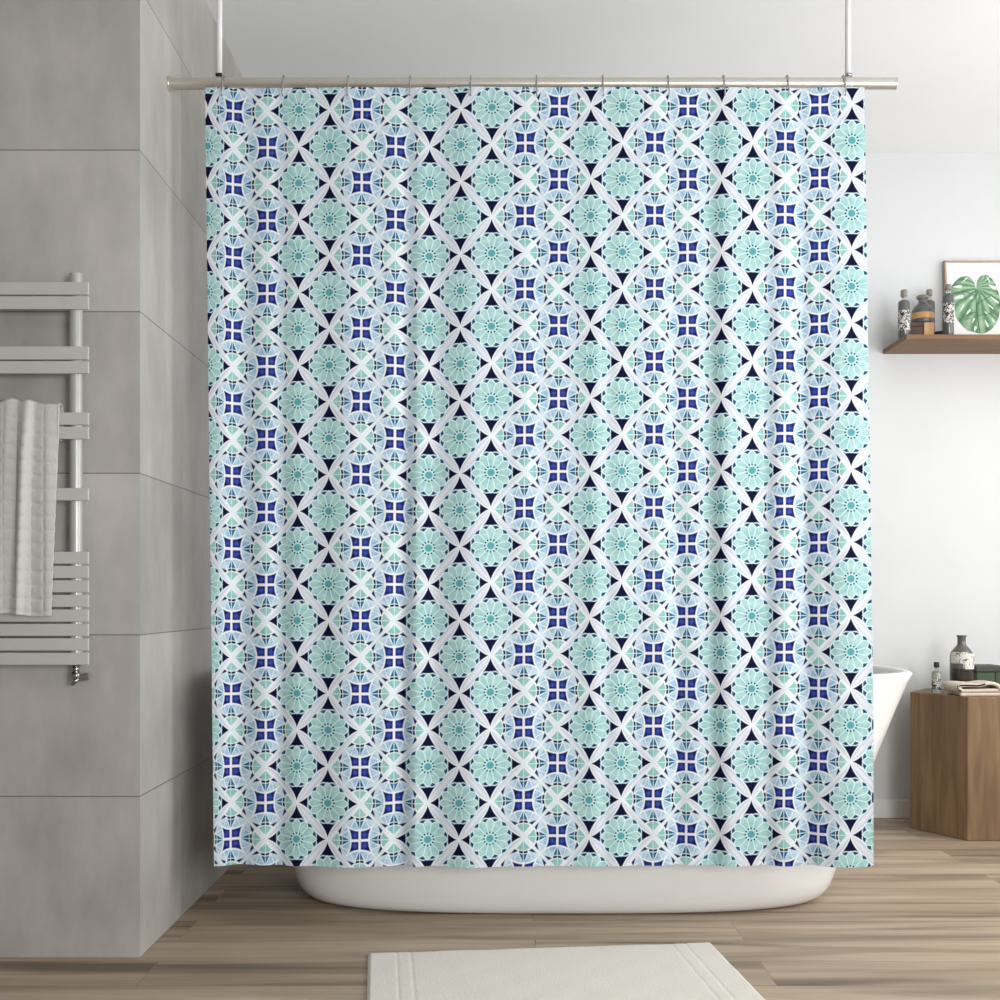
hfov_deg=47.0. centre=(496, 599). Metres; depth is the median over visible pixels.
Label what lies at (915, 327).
box
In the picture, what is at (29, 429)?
towel
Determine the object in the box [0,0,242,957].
wall
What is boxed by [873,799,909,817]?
baseboard
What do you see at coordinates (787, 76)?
curtain hook
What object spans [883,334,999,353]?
wall shelf
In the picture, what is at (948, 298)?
toiletry bottle
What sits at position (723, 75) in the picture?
curtain hook
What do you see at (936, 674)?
vial
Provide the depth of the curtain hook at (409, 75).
2.67 m
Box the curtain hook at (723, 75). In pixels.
[722,75,725,95]
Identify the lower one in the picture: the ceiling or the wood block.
the wood block
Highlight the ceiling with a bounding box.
[206,0,999,152]
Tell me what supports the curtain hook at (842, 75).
hanging from the curtain rod
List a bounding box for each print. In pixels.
[943,261,999,333]
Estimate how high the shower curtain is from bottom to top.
1.815 m
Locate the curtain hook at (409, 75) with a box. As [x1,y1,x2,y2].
[409,75,410,95]
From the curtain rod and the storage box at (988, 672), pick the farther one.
the storage box at (988, 672)
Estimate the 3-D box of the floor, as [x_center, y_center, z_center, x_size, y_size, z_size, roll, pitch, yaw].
[0.275,0.810,1.232,4.950,0.080,5.664,0,0,0]
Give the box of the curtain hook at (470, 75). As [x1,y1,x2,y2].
[470,75,471,95]
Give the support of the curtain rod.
hanging from the ceiling
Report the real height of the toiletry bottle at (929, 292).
0.203 m
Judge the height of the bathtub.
0.588 m
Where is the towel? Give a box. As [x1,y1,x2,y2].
[0,398,63,616]
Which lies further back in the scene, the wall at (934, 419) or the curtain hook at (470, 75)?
the wall at (934, 419)
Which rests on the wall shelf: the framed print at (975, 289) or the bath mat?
the framed print at (975, 289)
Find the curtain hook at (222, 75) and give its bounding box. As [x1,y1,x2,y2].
[221,75,224,95]
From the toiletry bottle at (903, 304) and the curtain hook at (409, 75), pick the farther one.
the toiletry bottle at (903, 304)
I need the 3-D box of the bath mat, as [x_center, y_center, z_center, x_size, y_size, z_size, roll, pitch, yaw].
[0.126,0.766,2.273,0.762,0.008,0.520,0,0,-6]
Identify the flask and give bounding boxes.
[911,294,934,322]
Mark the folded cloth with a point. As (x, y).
(961, 688)
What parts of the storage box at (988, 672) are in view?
box lid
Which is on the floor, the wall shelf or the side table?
the side table
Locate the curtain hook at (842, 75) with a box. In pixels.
[842,75,846,95]
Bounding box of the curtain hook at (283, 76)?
[281,75,284,95]
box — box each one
[910,322,922,333]
[974,664,999,687]
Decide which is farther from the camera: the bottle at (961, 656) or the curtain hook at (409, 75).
the bottle at (961, 656)
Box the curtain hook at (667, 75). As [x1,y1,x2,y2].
[667,75,669,95]
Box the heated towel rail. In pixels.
[0,272,90,685]
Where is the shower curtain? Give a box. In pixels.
[205,87,872,867]
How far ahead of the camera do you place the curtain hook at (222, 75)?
2.67 m
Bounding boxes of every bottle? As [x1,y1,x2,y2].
[898,289,909,338]
[926,289,934,331]
[942,284,953,333]
[950,635,973,681]
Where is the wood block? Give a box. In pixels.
[923,322,933,333]
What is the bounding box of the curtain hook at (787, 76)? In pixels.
[786,75,789,95]
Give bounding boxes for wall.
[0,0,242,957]
[865,153,999,798]
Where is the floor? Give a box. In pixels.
[0,818,999,999]
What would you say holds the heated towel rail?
attached to the wall at (107, 825)
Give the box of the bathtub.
[292,665,911,913]
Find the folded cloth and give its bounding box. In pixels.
[943,680,999,695]
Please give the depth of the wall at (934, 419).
4.06 m
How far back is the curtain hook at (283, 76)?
2.67 m
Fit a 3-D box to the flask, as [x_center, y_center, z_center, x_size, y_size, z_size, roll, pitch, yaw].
[1.467,-0.999,3.962,0.077,0.099,0.077,0,0,0]
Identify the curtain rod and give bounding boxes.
[167,0,897,91]
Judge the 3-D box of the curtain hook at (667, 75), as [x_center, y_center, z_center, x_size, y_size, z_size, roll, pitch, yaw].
[0.399,-1.199,2.686,0.003,0.057,0.045,0,0,0]
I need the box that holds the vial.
[932,662,941,692]
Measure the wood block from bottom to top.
0.064 m
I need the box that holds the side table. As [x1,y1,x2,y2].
[910,688,999,840]
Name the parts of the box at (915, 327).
box lid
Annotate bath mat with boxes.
[367,942,764,999]

